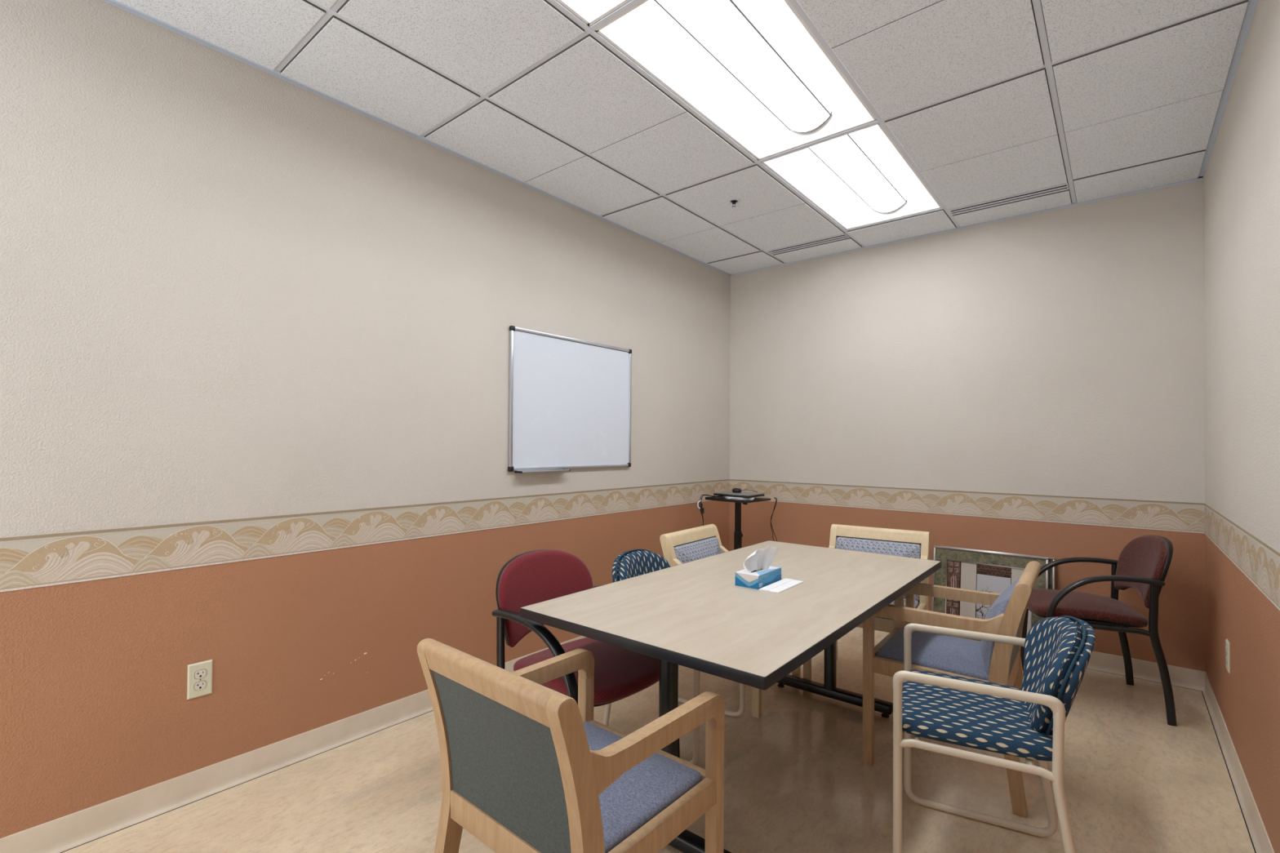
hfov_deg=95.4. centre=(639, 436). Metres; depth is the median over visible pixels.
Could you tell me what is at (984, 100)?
ceiling
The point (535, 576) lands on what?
armchair
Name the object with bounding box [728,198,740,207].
sprinkler
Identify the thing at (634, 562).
armchair
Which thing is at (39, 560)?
trim
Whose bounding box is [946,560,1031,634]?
print
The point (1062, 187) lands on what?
ceiling vent
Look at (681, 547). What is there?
wooden armchair
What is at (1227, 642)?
wall outlet
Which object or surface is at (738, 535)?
stand
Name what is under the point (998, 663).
wooden armchair
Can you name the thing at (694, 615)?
conference table
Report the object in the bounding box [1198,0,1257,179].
trim
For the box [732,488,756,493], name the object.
computer mouse
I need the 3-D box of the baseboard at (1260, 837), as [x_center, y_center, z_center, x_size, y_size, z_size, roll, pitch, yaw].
[1.281,1.249,1.020,0.016,0.102,5.300,0,-1,40]
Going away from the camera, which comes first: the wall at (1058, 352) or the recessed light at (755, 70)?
the recessed light at (755, 70)
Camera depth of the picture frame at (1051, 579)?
3.46 m
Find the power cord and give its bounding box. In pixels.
[770,497,777,542]
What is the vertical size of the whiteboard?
0.796 m
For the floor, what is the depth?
2.15 m
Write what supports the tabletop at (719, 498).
on the stand
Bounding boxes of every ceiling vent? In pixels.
[766,232,849,254]
[948,178,1068,215]
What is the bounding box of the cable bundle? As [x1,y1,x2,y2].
[697,494,715,525]
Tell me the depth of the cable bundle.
4.27 m
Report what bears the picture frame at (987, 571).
on the floor
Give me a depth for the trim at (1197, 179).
3.71 m
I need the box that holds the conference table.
[520,540,941,852]
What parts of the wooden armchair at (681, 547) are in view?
leg, armrest, rail, backrest, leg, armrest, leg, leg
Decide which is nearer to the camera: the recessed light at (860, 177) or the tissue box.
the tissue box
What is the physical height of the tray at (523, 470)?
0.013 m
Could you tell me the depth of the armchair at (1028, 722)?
1.64 m
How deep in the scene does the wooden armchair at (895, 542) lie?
3.25 m
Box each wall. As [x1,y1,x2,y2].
[0,0,730,838]
[728,167,1205,671]
[1203,0,1279,852]
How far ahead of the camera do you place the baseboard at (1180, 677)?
3.20 m
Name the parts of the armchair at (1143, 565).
leg, armrest, seat, armrest, seat rail, leg, backrest, leg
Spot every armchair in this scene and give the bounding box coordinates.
[417,638,724,852]
[491,549,679,758]
[602,549,745,764]
[659,524,800,718]
[803,524,929,680]
[862,560,1041,817]
[893,615,1095,852]
[1020,534,1177,726]
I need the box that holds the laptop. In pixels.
[713,490,764,497]
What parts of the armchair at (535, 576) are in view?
leg, armrest, backrest, seat, leg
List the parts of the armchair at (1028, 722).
seat, frame, frame, backrest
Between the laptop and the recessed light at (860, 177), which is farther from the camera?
the laptop
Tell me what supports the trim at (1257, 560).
attached to the wall at (1242, 177)
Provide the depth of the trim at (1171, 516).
3.66 m
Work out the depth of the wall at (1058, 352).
3.66 m
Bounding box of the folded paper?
[759,577,803,593]
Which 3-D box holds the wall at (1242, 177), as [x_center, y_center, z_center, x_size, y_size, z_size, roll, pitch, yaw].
[1.368,-0.188,1.041,0.100,2.978,5.400,0,-1,40]
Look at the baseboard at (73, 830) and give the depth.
2.09 m
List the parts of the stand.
post, post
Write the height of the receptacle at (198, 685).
0.029 m
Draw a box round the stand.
[705,495,770,550]
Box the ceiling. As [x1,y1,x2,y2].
[115,0,1248,274]
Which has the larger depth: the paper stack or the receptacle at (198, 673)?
the paper stack
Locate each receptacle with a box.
[194,669,206,679]
[194,680,206,690]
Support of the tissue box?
on the conference table
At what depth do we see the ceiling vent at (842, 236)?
4.16 m
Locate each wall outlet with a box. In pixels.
[186,659,212,700]
[1225,639,1230,673]
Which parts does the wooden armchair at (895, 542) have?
leg, leg, backrest, rail, panel, rail, seat, leg, armrest, rail, leg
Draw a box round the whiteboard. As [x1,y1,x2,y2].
[507,325,631,473]
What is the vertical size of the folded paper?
0.006 m
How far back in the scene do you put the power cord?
4.27 m
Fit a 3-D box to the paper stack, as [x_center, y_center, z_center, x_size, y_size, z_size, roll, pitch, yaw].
[0.718,0.447,4.226,0.194,0.014,0.167,0,-1,-6]
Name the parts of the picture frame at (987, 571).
frame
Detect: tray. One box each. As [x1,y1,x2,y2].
[522,469,569,472]
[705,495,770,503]
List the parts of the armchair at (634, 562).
backrest, frame, frame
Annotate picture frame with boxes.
[931,546,1048,641]
[940,545,1055,589]
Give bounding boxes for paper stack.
[724,496,754,499]
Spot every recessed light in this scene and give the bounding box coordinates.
[556,0,630,26]
[595,0,876,159]
[761,120,942,229]
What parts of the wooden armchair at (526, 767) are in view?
leg, rail, rail, panel, armrest, leg, leg, seat, rail, armrest, rail, leg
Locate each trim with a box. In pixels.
[0,479,729,592]
[103,0,731,275]
[729,479,1204,533]
[730,176,1203,275]
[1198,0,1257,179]
[1204,502,1279,610]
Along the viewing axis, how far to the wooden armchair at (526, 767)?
1.30 m
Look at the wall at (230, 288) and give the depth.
2.22 m
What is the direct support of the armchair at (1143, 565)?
on the floor
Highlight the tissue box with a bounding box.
[735,546,781,589]
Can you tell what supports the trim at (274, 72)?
attached to the wall at (230, 288)
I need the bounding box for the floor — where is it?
[62,626,1254,852]
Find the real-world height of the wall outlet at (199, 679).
0.122 m
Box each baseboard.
[0,635,586,852]
[1086,651,1204,691]
[1202,671,1274,852]
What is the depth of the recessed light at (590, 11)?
1.96 m
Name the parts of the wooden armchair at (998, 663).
leg, rail, leg, rail, seat, armrest, armrest, backrest, leg, rail, panel, leg, rail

